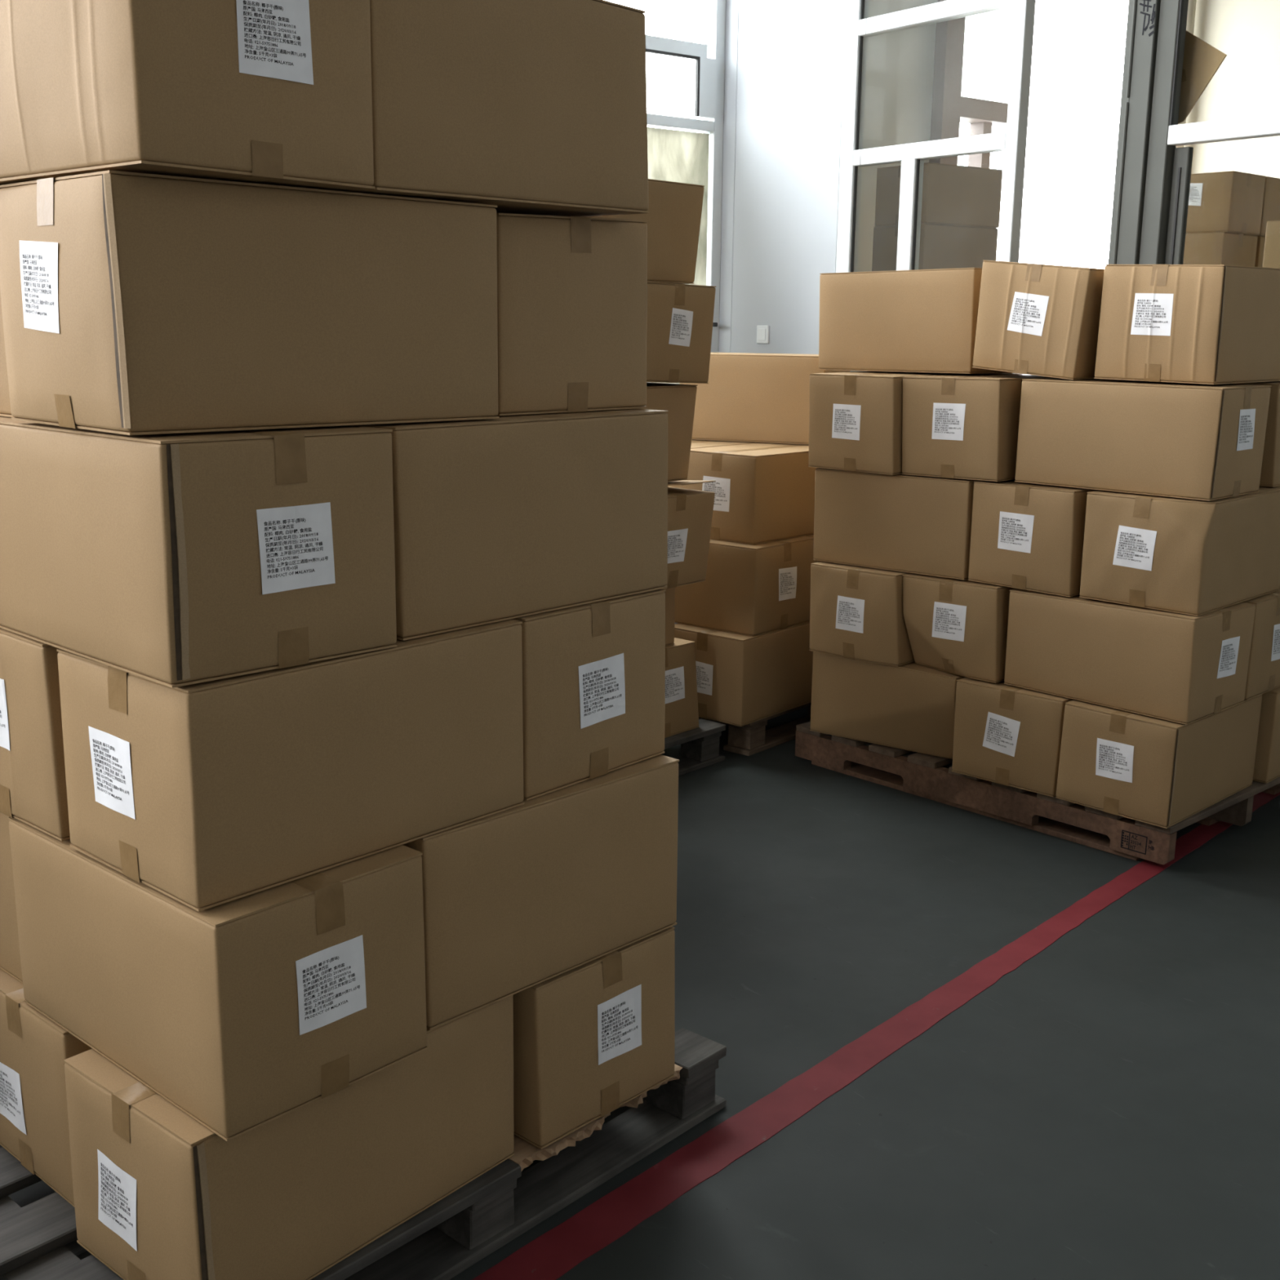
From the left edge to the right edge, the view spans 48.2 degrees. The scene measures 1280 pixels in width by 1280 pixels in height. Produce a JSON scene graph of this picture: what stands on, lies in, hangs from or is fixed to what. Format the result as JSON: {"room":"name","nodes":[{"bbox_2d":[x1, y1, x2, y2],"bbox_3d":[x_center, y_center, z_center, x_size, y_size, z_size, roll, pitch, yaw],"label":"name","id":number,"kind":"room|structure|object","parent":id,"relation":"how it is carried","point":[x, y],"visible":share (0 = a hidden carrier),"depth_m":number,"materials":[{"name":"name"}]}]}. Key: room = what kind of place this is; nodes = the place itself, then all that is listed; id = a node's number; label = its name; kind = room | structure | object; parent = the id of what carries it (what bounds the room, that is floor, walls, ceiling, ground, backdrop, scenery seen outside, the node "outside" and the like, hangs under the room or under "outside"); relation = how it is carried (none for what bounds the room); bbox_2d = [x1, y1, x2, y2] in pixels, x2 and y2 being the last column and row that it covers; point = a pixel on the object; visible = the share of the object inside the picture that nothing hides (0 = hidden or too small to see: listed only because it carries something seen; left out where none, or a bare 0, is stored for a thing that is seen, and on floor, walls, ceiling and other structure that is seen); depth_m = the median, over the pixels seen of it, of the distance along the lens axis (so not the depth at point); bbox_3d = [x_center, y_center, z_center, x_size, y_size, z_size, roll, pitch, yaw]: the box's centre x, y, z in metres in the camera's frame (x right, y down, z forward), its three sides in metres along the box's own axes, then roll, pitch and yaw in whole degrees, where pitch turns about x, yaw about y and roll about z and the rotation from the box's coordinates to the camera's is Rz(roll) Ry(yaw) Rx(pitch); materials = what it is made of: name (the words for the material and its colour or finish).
{"room":"warehouse","nodes":[
{"label":"warehouse","id":0,"kind":"room"},
{"bbox_2d":[0,706,1279,1279],"bbox_3d":[0.698,1.171,2.147,14.250,0.100,9.700,-9,15,-36],"label":"floor","id":1,"kind":"structure","parent":0,"point":[1107,1108],"depth_m":3.16,"materials":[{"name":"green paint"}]},
{"bbox_2d":[0,1027,726,1279],"bbox_3d":[-0.671,0.899,2.768,1.104,0.134,1.311,12,17,41],"label":"pallet","id":2,"kind":"object","parent":1,"relation":"on","point":[38,1239],"visible":0.25,"depth_m":2.44,"materials":[{"name":"grey wood"}]},
{"bbox_2d":[0,968,92,1207],"bbox_3d":[-0.840,0.700,2.618,0.363,0.315,0.607,12,17,41],"label":"carton","id":3,"kind":"object","parent":2,"relation":"on","point":[34,1129],"visible":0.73,"depth_m":2.36,"materials":[{"name":"cardboard"}]},
{"bbox_2d":[0,1070,20,1116],"bbox_3d":[-1.083,0.771,2.441,0.109,0.074,0.003,12,17,41],"label":"print","id":4,"kind":"object","parent":3,"relation":"attached to","point":[10,1081],"depth_m":2.43,"materials":[{"name":"black"}]},
{"bbox_2d":[0,812,22,983],"bbox_3d":[-0.929,0.359,2.676,0.362,0.323,0.606,12,17,41],"label":"carton","id":5,"kind":"object","parent":3,"relation":"on","point":[10,953],"visible":0.02,"depth_m":2.40,"materials":[{"name":"cardboard"}]},
{"bbox_2d":[0,627,70,840],"bbox_3d":[-0.807,0.083,2.463,0.365,0.309,0.606,12,17,41],"label":"carton","id":6,"kind":"object","parent":5,"relation":"on","point":[33,789],"visible":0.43,"depth_m":2.17,"materials":[{"name":"cardboard"}]},
{"bbox_2d":[63,995,514,1279],"bbox_3d":[-0.547,0.768,2.323,0.356,0.315,0.627,11,16,39],"label":"carton","id":7,"kind":"object","parent":2,"relation":"on","point":[158,1194],"visible":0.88,"depth_m":2.14,"materials":[{"name":"cardboard"}]},
{"bbox_2d":[100,1164,133,1228],"bbox_3d":[-0.776,0.826,2.116,0.093,0.085,0.003,11,16,39],"label":"print","id":8,"kind":"object","parent":7,"relation":"attached to","point":[124,1210],"depth_m":2.12},
{"bbox_2d":[8,817,427,1141],"bbox_3d":[-0.668,0.458,2.242,0.610,0.322,0.360,12,17,41],"label":"carton","id":9,"kind":"object","parent":7,"relation":"on","point":[245,1013],"visible":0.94,"depth_m":2.05,"materials":[{"name":"cardboard"}]},
{"bbox_2d":[56,618,524,911],"bbox_3d":[-0.520,0.142,2.213,0.358,0.309,0.612,11,16,40],"label":"carton","id":10,"kind":"object","parent":9,"relation":"on","point":[205,795],"visible":0.92,"depth_m":2.03,"materials":[{"name":"cardboard"}]},
{"bbox_2d":[92,738,128,799],"bbox_3d":[-0.743,0.184,2.008,0.095,0.076,0.003,11,16,40],"label":"print","id":11,"kind":"object","parent":10,"relation":"attached to","point":[96,755],"depth_m":2.02},
{"bbox_2d":[0,416,397,688],"bbox_3d":[-0.695,-0.165,2.135,0.611,0.318,0.365,12,17,42],"label":"carton","id":12,"kind":"object","parent":10,"relation":"on","point":[171,560],"visible":0.96,"depth_m":1.93,"materials":[{"name":"cardboard"}]},
{"bbox_2d":[264,517,328,578],"bbox_3d":[-0.465,-0.127,1.939,0.003,0.077,0.099,12,17,42],"label":"print","id":13,"kind":"object","parent":12,"relation":"attached to","point":[309,529],"depth_m":1.93},
{"bbox_2d":[302,955,359,1019],"bbox_3d":[-0.441,0.491,2.043,0.002,0.077,0.098,11,16,40],"label":"print","id":14,"kind":"object","parent":9,"relation":"attached to","point":[331,984],"depth_m":2.04,"materials":[{"name":"black"}]},
{"bbox_2d":[513,926,675,1149],"bbox_3d":[-0.272,0.669,2.788,0.610,0.315,0.361,12,17,42],"label":"carton","id":15,"kind":"object","parent":2,"relation":"on","point":[590,1038],"visible":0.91,"depth_m":2.55,"materials":[{"name":"cardboard"}]},
{"bbox_2d":[402,754,679,1030],"bbox_3d":[-0.258,0.392,2.559,0.362,0.323,0.588,12,17,42],"label":"carton","id":16,"kind":"object","parent":15,"relation":"on","point":[516,900],"visible":0.48,"depth_m":2.41,"materials":[{"name":"cardboard"}]},
{"bbox_2d":[511,589,666,800],"bbox_3d":[-0.297,0.044,2.664,0.611,0.309,0.365,11,16,39],"label":"carton","id":17,"kind":"object","parent":16,"relation":"on","point":[593,673],"visible":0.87,"depth_m":2.46,"materials":[{"name":"cardboard"}]},
{"bbox_2d":[354,408,668,640],"bbox_3d":[-0.283,-0.227,2.438,0.363,0.318,0.616,11,16,40],"label":"carton","id":18,"kind":"object","parent":17,"relation":"on","point":[505,517],"visible":0.58,"depth_m":2.28,"materials":[{"name":"cardboard"}]},
{"bbox_2d":[0,170,499,435],"bbox_3d":[-0.560,-0.485,2.102,0.361,0.324,0.629,12,17,42],"label":"carton","id":19,"kind":"object","parent":18,"relation":"on","point":[133,303],"visible":1,"depth_m":1.92,"materials":[{"name":"cardboard"}]},
{"bbox_2d":[22,253,53,315],"bbox_3d":[-0.800,-0.472,1.898,0.002,0.081,0.098,-11,17,-43],"label":"print","id":20,"kind":"object","parent":19,"relation":"attached to","point":[37,268],"depth_m":1.90,"materials":[{"name":"black"}]},
{"bbox_2d":[0,0,374,191],"bbox_3d":[-0.707,-0.794,1.987,0.611,0.323,0.368,11,16,39],"label":"carton","id":21,"kind":"object","parent":19,"relation":"on","point":[273,92],"visible":0.92,"depth_m":1.79,"materials":[{"name":"cardboard"}]},
{"bbox_2d":[243,0,305,66],"bbox_3d":[-0.461,-0.766,1.808,0.003,0.070,0.094,11,16,39],"label":"print","id":22,"kind":"object","parent":21,"relation":"attached to","point":[274,31],"depth_m":1.81,"materials":[{"name":"black"}]},
{"bbox_2d":[343,0,648,217],"bbox_3d":[-0.308,-0.853,2.272,0.363,0.323,0.587,11,16,39],"label":"carton","id":23,"kind":"object","parent":19,"relation":"on","point":[526,107],"visible":0.62,"depth_m":2.14,"materials":[{"name":"cardboard"}]},
{"bbox_2d":[496,213,648,415],"bbox_3d":[-0.327,-0.592,2.592,0.609,0.324,0.357,12,17,41],"label":"carton","id":24,"kind":"object","parent":18,"relation":"on","point":[572,291],"visible":0.29,"depth_m":2.38,"materials":[{"name":"cardboard"}]},
{"bbox_2d":[582,667,622,715],"bbox_3d":[-0.065,0.086,2.472,0.002,0.076,0.099,11,16,40],"label":"print","id":25,"kind":"object","parent":17,"relation":"attached to","point":[602,686],"depth_m":2.47,"materials":[{"name":"black"}]},
{"bbox_2d":[601,1001,637,1053],"bbox_3d":[-0.036,0.698,2.598,0.002,0.081,0.096,12,17,42],"label":"print","id":26,"kind":"object","parent":15,"relation":"attached to","point":[619,1013],"depth_m":2.59},
{"bbox_2d":[664,719,725,776],"bbox_3d":[-0.463,0.388,5.085,1.002,0.135,1.203,12,17,41],"label":"pallet","id":27,"kind":"object","parent":1,"relation":"on","point":[700,746],"visible":0.11,"depth_m":5.13,"materials":[{"name":"grey wood"}]},
{"bbox_2d":[664,637,699,737],"bbox_3d":[-0.138,0.141,5.171,0.622,0.315,0.372,12,17,41],"label":"carton","id":28,"kind":"object","parent":27,"relation":"on","point":[682,714],"visible":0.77,"depth_m":5.04,"materials":[{"name":"cardboard"}]},
{"bbox_2d":[663,587,675,645],"bbox_3d":[-0.210,-0.086,4.889,0.363,0.246,0.606,12,17,41],"label":"carton","id":29,"kind":"object","parent":28,"relation":"on","point":[670,593],"visible":0.05,"depth_m":4.98,"materials":[{"name":"cardboard"}]},
{"bbox_2d":[661,480,715,589],"bbox_3d":[-0.104,-0.385,4.881,0.625,0.342,0.375,12,17,41],"label":"carton","id":30,"kind":"object","parent":29,"relation":"on","point":[690,512],"visible":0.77,"depth_m":4.73,"materials":[{"name":"cardboard"}]},
{"bbox_2d":[637,382,697,481],"bbox_3d":[-0.159,-0.669,4.640,0.378,0.313,0.624,12,17,41],"label":"carton","id":31,"kind":"object","parent":30,"relation":"on","point":[678,399],"visible":0.14,"depth_m":4.68,"materials":[{"name":"cardboard"}]},
{"bbox_2d":[646,281,715,383],"bbox_3d":[-0.105,-1.017,4.740,0.621,0.317,0.371,12,17,41],"label":"carton","id":32,"kind":"object","parent":31,"relation":"on","point":[680,318],"visible":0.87,"depth_m":4.55,"materials":[{"name":"cardboard"}]},
{"bbox_2d":[590,178,704,284],"bbox_3d":[-0.141,-1.286,4.504,0.378,0.306,0.624,12,17,41],"label":"carton","id":33,"kind":"object","parent":32,"relation":"on","point":[673,217],"visible":0.19,"depth_m":4.50,"materials":[{"name":"cardboard"}]},
{"bbox_2d":[698,702,811,755],"bbox_3d":[0.397,0.199,5.984,0.982,0.134,1.153,11,16,39],"label":"pallet","id":34,"kind":"object","parent":1,"relation":"on","point":[753,738],"visible":0.09,"depth_m":5.33,"materials":[{"name":"brown wood"}]},
{"bbox_2d":[674,622,813,726],"bbox_3d":[0.424,0.084,5.453,0.362,0.319,0.611,11,16,39],"label":"carton","id":35,"kind":"object","parent":34,"relation":"on","point":[742,680],"visible":0.56,"depth_m":5.22,"materials":[{"name":"cardboard"}]},
{"bbox_2d":[674,536,815,636],"bbox_3d":[0.306,-0.241,5.435,0.611,0.319,0.395,11,16,39],"label":"carton","id":36,"kind":"object","parent":35,"relation":"on","point":[753,590],"visible":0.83,"depth_m":5.20,"materials":[{"name":"cardboard"}]},
{"bbox_2d":[679,442,818,544],"bbox_3d":[0.480,-0.570,5.448,0.363,0.319,0.612,12,17,41],"label":"carton","id":37,"kind":"object","parent":36,"relation":"on","point":[764,491],"visible":0.64,"depth_m":5.22,"materials":[{"name":"cardboard"}]},
{"bbox_3d":[0.651,-0.013,5.901,0.601,0.319,0.354,11,16,39],"label":"carton","id":38,"kind":"object","parent":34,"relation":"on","visible":0},
{"bbox_2d":[805,534,822,562],"bbox_3d":[0.559,-0.304,5.728,0.601,0.319,0.354,11,16,39],"label":"carton","id":39,"kind":"object","parent":38,"relation":"on","point":[811,535],"visible":0.02,"depth_m":5.40,"materials":[{"name":"cardboard"}]},
{"bbox_2d":[667,439,757,488],"bbox_3d":[0.228,-0.631,5.712,0.361,0.319,0.608,12,17,41],"label":"carton","id":40,"kind":"object","parent":39,"relation":"on","point":[695,443],"visible":0.09,"depth_m":5.61,"materials":[{"name":"cardboard"}]},
{"bbox_2d":[679,352,849,444],"bbox_3d":[0.505,-0.982,5.772,0.609,0.339,0.364,6,14,23],"label":"carton","id":41,"kind":"object","parent":40,"relation":"on","point":[747,397],"visible":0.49,"depth_m":5.61,"materials":[{"name":"cardboard"}]},
{"bbox_2d":[471,791,1279,1279],"bbox_3d":[1.110,0.762,3.778,0.103,0.001,4.600,12,17,41],"label":"floor line","id":42,"kind":"object","parent":1,"relation":"on","point":[550,1255],"depth_m":2.89,"materials":[{"name":"red paint"}]},
{"bbox_2d":[795,721,1279,864],"bbox_3d":[1.437,0.421,5.032,1.043,0.134,1.443,-11,17,-42],"label":"pallet","id":43,"kind":"object","parent":1,"relation":"on","point":[922,775],"visible":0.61,"depth_m":4.58,"materials":[{"name":"brown wood"}]},
{"bbox_2d":[809,651,966,759],"bbox_3d":[0.937,0.200,4.986,0.591,0.306,0.365,13,17,43],"label":"carton","id":44,"kind":"object","parent":43,"relation":"on","point":[909,706],"visible":0.55,"depth_m":4.85,"materials":[{"name":"cardboard"}]},
{"bbox_2d":[808,561,914,666],"bbox_3d":[0.920,-0.131,5.045,0.359,0.311,0.618,12,17,42],"label":"carton","id":45,"kind":"object","parent":44,"relation":"on","point":[856,611],"visible":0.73,"depth_m":4.81,"materials":[{"name":"cardboard"}]},
{"bbox_2d":[813,467,981,579],"bbox_3d":[0.937,-0.416,4.865,0.595,0.322,0.362,12,17,41],"label":"carton","id":46,"kind":"object","parent":45,"relation":"on","point":[916,524],"visible":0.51,"depth_m":4.71,"materials":[{"name":"cardboard"}]},
{"bbox_2d":[808,371,964,475],"bbox_3d":[0.904,-0.764,4.945,0.352,0.319,0.610,12,17,43],"label":"carton","id":47,"kind":"object","parent":46,"relation":"on","point":[855,418],"visible":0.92,"depth_m":4.72,"materials":[{"name":"cardboard"}]},
{"bbox_2d":[818,267,1013,373],"bbox_3d":[0.969,-1.098,4.932,0.616,0.339,0.364,12,17,42],"label":"carton","id":48,"kind":"object","parent":47,"relation":"on","point":[917,320],"visible":0.78,"depth_m":4.78,"materials":[{"name":"cardboard"}]},
{"bbox_2d":[902,373,1053,481],"bbox_3d":[1.185,-0.714,4.733,0.364,0.319,0.612,12,17,43],"label":"carton","id":49,"kind":"object","parent":46,"relation":"on","point":[962,426],"visible":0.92,"depth_m":4.50,"materials":[{"name":"cardboard"}]},
{"bbox_2d":[951,677,1073,796],"bbox_3d":[1.356,0.263,4.717,0.371,0.307,0.610,12,17,42],"label":"carton","id":50,"kind":"object","parent":43,"relation":"on","point":[1006,735],"visible":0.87,"depth_m":4.49,"materials":[{"name":"cardboard"}]},
{"bbox_2d":[902,573,1014,683],"bbox_3d":[1.202,-0.081,4.833,0.364,0.311,0.617,12,17,42],"label":"carton","id":51,"kind":"object","parent":50,"relation":"on","point":[954,626],"visible":0.63,"depth_m":4.59,"materials":[{"name":"cardboard"}]},
{"bbox_2d":[968,479,1100,596],"bbox_3d":[1.385,-0.358,4.620,0.615,0.322,0.358,-12,17,-44],"label":"carton","id":52,"kind":"object","parent":51,"relation":"on","point":[1024,535],"visible":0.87,"depth_m":4.39,"materials":[{"name":"cardboard"}]},
{"bbox_2d":[1000,517,1027,545],"bbox_3d":[1.158,-0.335,4.415,0.002,0.079,0.099,-11,17,-42],"label":"print","id":53,"kind":"object","parent":52,"relation":"attached to","point":[1014,531],"depth_m":4.42,"materials":[{"name":"black"}]},
{"bbox_2d":[986,718,1013,747],"bbox_3d":[1.136,0.294,4.510,0.098,0.085,0.003,12,17,42],"label":"print","id":54,"kind":"object","parent":50,"relation":"attached to","point":[990,718],"depth_m":4.52},
{"bbox_2d":[1055,693,1262,828],"bbox_3d":[1.616,0.328,4.439,0.599,0.306,0.367,-11,17,-43],"label":"carton","id":55,"kind":"object","parent":43,"relation":"on","point":[1162,773],"visible":0.94,"depth_m":4.25,"materials":[{"name":"cardboard"}]},
{"bbox_2d":[1098,744,1128,773],"bbox_3d":[1.404,0.356,4.232,0.004,0.077,0.100,-11,17,-43],"label":"print","id":56,"kind":"object","parent":55,"relation":"attached to","point":[1113,758],"depth_m":4.23,"materials":[{"name":"black"}]},
{"bbox_2d":[1004,588,1255,724],"bbox_3d":[1.496,0.017,4.402,0.379,0.310,0.621,-11,17,-42],"label":"carton","id":57,"kind":"object","parent":55,"relation":"on","point":[1179,668],"visible":0.98,"depth_m":4.23,"materials":[{"name":"cardboard"}]},
{"bbox_2d":[1079,485,1279,616],"bbox_3d":[1.661,-0.296,4.354,0.370,0.322,0.619,12,17,43],"label":"carton","id":58,"kind":"object","parent":57,"relation":"on","point":[1197,557],"visible":0.94,"depth_m":4.15,"materials":[{"name":"cardboard"}]},
{"bbox_2d":[1116,532,1149,561],"bbox_3d":[1.433,-0.269,4.148,0.100,0.081,0.003,13,17,43],"label":"print","id":59,"kind":"object","parent":58,"relation":"attached to","point":[1121,532],"depth_m":4.15},
{"bbox_2d":[1014,377,1271,501],"bbox_3d":[1.511,-0.620,4.323,0.626,0.319,0.364,12,17,43],"label":"carton","id":60,"kind":"object","parent":58,"relation":"on","point":[1202,442],"visible":0.99,"depth_m":4.16,"materials":[{"name":"cardboard"}]},
{"bbox_2d":[972,259,1104,379],"bbox_3d":[1.403,-1.031,4.600,0.374,0.358,0.626,12,17,43],"label":"carton","id":61,"kind":"object","parent":60,"relation":"on","point":[1036,319],"visible":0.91,"depth_m":4.37,"materials":[{"name":"cardboard"}]},
{"bbox_2d":[1011,297,1039,327],"bbox_3d":[1.184,-1.003,4.383,0.009,0.088,0.101,-11,17,-43],"label":"print","id":62,"kind":"object","parent":61,"relation":"attached to","point":[1025,312],"depth_m":4.39,"materials":[{"name":"black"}]},
{"bbox_2d":[1253,686,1279,783],"bbox_3d":[1.911,0.238,4.858,0.606,0.307,0.362,12,17,43],"label":"carton","id":63,"kind":"object","parent":43,"relation":"on","point":[1267,761],"visible":0.14,"depth_m":4.55,"materials":[{"name":"cardboard"}]},
{"bbox_2d":[1242,584,1279,700],"bbox_3d":[1.765,-0.037,4.660,0.607,0.311,0.362,13,17,43],"label":"carton","id":64,"kind":"object","parent":63,"relation":"on","point":[1264,665],"visible":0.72,"depth_m":4.40,"materials":[{"name":"cardboard"}]},
{"bbox_3d":[1.868,-0.400,4.834,0.601,0.322,0.354,12,17,43],"label":"carton","id":65,"kind":"object","parent":64,"relation":"on","visible":0},
{"bbox_2d":[1237,381,1279,487],"bbox_3d":[1.847,-0.696,4.682,0.609,0.319,0.364,12,17,43],"label":"carton","id":66,"kind":"object","parent":65,"relation":"on","point":[1270,468],"visible":0.13,"depth_m":4.37,"materials":[{"name":"cardboard"}]},
{"bbox_2d":[1093,264,1279,384],"bbox_3d":[1.708,-0.963,4.356,0.369,0.339,0.616,12,17,43],"label":"carton","id":67,"kind":"object","parent":66,"relation":"on","point":[1206,324],"visible":1,"depth_m":4.15,"materials":[{"name":"cardboard"}]},
{"bbox_2d":[1135,299,1168,328],"bbox_3d":[1.484,-0.946,4.146,0.005,0.081,0.100,-11,17,-43],"label":"print","id":68,"kind":"object","parent":67,"relation":"attached to","point":[1149,313],"depth_m":4.15,"materials":[{"name":"black"}]},
{"bbox_2d":[1107,0,1160,264],"bbox_3d":[1.856,-2.689,5.089,0.132,6.190,0.130,-9,15,-36],"label":"steel column","id":69,"kind":"structure","parent":1,"relation":"on","point":[1143,15],"depth_m":5.23,"materials":[{"name":"black metal"}]},
{"bbox_3d":[1.474,-0.150,7.646,0.584,0.120,0.402,-8,15,-34],"label":"pallet","id":70,"kind":"object","parent":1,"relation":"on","visible":0},
{"bbox_3d":[1.476,-0.366,7.596,0.527,0.323,0.363,-8,15,-34],"label":"carton","id":71,"kind":"object","parent":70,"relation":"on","visible":0},
{"bbox_3d":[1.479,-0.682,7.526,0.527,0.323,0.363,-8,15,-34],"label":"carton","id":72,"kind":"object","parent":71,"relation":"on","visible":0},
{"bbox_3d":[1.483,-0.999,7.456,0.527,0.323,0.363,-8,15,-34],"label":"carton","id":73,"kind":"object","parent":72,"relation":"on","visible":0},
{"bbox_3d":[1.486,-1.315,7.386,0.527,0.323,0.363,-8,15,-34],"label":"carton","id":74,"kind":"object","parent":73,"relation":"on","visible":0},
{"bbox_3d":[1.489,-1.631,7.316,0.527,0.323,0.363,-8,15,-34],"label":"carton","id":75,"kind":"object","parent":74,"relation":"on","visible":0},
{"bbox_2d":[871,223,998,271],"bbox_3d":[1.493,-1.936,7.249,0.527,0.299,0.363,-8,15,-34],"label":"carton","id":76,"kind":"object","parent":75,"relation":"on","point":[941,246],"visible":0.48,"depth_m":7.11,"materials":[{"name":"cardboard"}]},
{"bbox_2d":[874,162,1003,227],"bbox_3d":[1.500,-2.219,7.182,0.527,0.281,0.363,-8,15,-34],"label":"carton","id":77,"kind":"object","parent":76,"relation":"on","point":[953,194],"visible":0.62,"depth_m":7.06,"materials":[{"name":"cardboard"}]},
{"bbox_3d":[3.067,-0.252,8.185,0.813,0.120,0.585,-10,17,-41],"label":"pallet","id":78,"kind":"object","parent":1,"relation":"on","visible":0},
{"bbox_3d":[2.930,-0.441,8.012,0.379,0.320,0.547,-10,17,-41],"label":"carton","id":79,"kind":"object","parent":78,"relation":"on","visible":0},
{"bbox_3d":[2.933,-0.753,7.943,0.379,0.320,0.547,-10,17,-41],"label":"carton","id":80,"kind":"object","parent":79,"relation":"on","visible":0},
{"bbox_3d":[2.936,-1.066,7.874,0.379,0.320,0.547,-10,17,-41],"label":"carton","id":81,"kind":"object","parent":80,"relation":"on","visible":0},
{"bbox_3d":[2.940,-1.379,7.805,0.379,0.320,0.547,-10,17,-41],"label":"carton","id":82,"kind":"object","parent":81,"relation":"on","visible":0},
{"bbox_3d":[2.943,-1.692,7.735,0.379,0.320,0.547,-10,17,-41],"label":"carton","id":83,"kind":"object","parent":82,"relation":"on","visible":0},
{"bbox_2d":[1182,231,1257,266],"bbox_3d":[2.946,-2.003,7.666,0.379,0.317,0.547,-10,17,-41],"label":"carton","id":84,"kind":"object","parent":83,"relation":"on","point":[1220,247],"visible":0.23,"depth_m":7.42,"materials":[{"name":"cardboard"}]},
{"bbox_2d":[1186,170,1265,235],"bbox_3d":[2.960,-2.303,7.594,0.362,0.298,0.547,-10,17,-41],"label":"carton","id":85,"kind":"object","parent":84,"relation":"on","point":[1228,202],"visible":0.7,"depth_m":7.37,"materials":[{"name":"cardboard"}]},
{"bbox_3d":[3.225,-0.495,8.271,0.361,0.320,0.547,-10,17,-41],"label":"carton","id":86,"kind":"object","parent":78,"relation":"on","visible":0},
{"bbox_3d":[3.228,-0.808,8.202,0.361,0.320,0.547,-10,17,-41],"label":"carton","id":87,"kind":"object","parent":86,"relation":"on","visible":0},
{"bbox_3d":[3.231,-1.120,8.133,0.361,0.320,0.547,-10,17,-41],"label":"carton","id":88,"kind":"object","parent":87,"relation":"on","visible":0},
{"bbox_3d":[3.235,-1.433,8.064,0.361,0.320,0.547,-10,17,-41],"label":"carton","id":89,"kind":"object","parent":88,"relation":"on","visible":0},
{"bbox_3d":[3.238,-1.746,7.995,0.361,0.320,0.547,-10,17,-41],"label":"carton","id":90,"kind":"object","parent":89,"relation":"on","visible":0},
{"bbox_2d":[1254,235,1265,266],"bbox_3d":[3.241,-2.058,7.926,0.360,0.317,0.547,-10,17,-41],"label":"carton","id":91,"kind":"object","parent":90,"relation":"on","point":[1261,239],"visible":0.07,"depth_m":7.61,"materials":[{"name":"cardboard"}]},
{"bbox_2d":[1257,176,1279,235],"bbox_3d":[3.235,-2.354,7.836,0.361,0.298,0.547,-10,17,-41],"label":"carton","id":92,"kind":"object","parent":91,"relation":"on","point":[1271,200],"visible":0.12,"depth_m":7.56,"materials":[{"name":"cardboard"}]},
{"bbox_2d":[730,0,846,354],"bbox_3d":[0.738,-3.034,6.574,0.120,6.200,0.725,-9,15,-36],"label":"wall","id":93,"kind":"structure","parent":0,"point":[790,59],"depth_m":6.72,"materials":[{"name":"white paint"}]},
{"bbox_2d":[835,0,1035,372],"bbox_3d":[1.228,-2.876,5.885,0.061,6.200,0.995,-9,15,-36],"label":"window","id":94,"kind":"structure","parent":93,"relation":"in","point":[858,27],"depth_m":6.11,"materials":[{"name":"white metal"}]},
{"bbox_2d":[674,0,937,624],"bbox_3d":[-2.206,-2.721,5.016,13.900,6.200,0.250,-9,15,-36],"label":"wall","id":95,"kind":"structure","parent":0,"point":[900,64],"depth_m":7.49,"materials":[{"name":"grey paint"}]},
{"bbox_2d":[645,0,725,383],"bbox_3d":[-0.470,-3.335,6.140,2.248,4.850,0.150,-9,15,-36],"label":"window","id":96,"kind":"structure","parent":95,"relation":"in","point":[674,155],"depth_m":6.93,"materials":[{"name":"white metal"}]},
{"bbox_2d":[928,0,1008,168],"bbox_3d":[1.761,-2.481,8.058,0.605,2.700,0.330,-9,15,-36],"label":"window","id":97,"kind":"structure","parent":95,"relation":"in","point":[949,108],"depth_m":7.70,"materials":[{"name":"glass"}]},
{"bbox_2d":[1183,0,1279,178],"bbox_3d":[6.059,-2.710,5.363,0.250,6.200,9.100,-9,15,-36],"label":"window","id":98,"kind":"structure","parent":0,"point":[1246,83],"depth_m":8.45,"materials":[{"name":"white glass"}]},
{"bbox_3d":[4.558,-1.890,1.585,0.120,6.200,4.700,-9,15,-36],"label":"wall","id":99,"kind":"structure","parent":0,"visible":0},
{"bbox_2d":[1138,0,1279,264],"bbox_3d":[2.510,-2.494,4.219,0.070,6.200,2.082,-9,15,-36],"label":"window","id":100,"kind":"structure","parent":99,"relation":"in","point":[1169,167],"depth_m":5.15,"materials":[{"name":"grey paint"}]},
{"bbox_3d":[2.028,-1.844,5.137,0.085,0.013,0.460,-9,15,-36],"label":"ledge","id":101,"kind":"object","parent":100,"relation":"attached to","visible":0},
{"bbox_2d":[1177,30,1226,124],"bbox_3d":[1.992,-2.039,5.170,0.023,0.349,0.266,-9,15,-36],"label":"cardboard sheet","id":102,"kind":"object","parent":101,"relation":"on","point":[1202,60],"visible":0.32,"depth_m":5.15,"materials":[{"name":"brown cardboard"}]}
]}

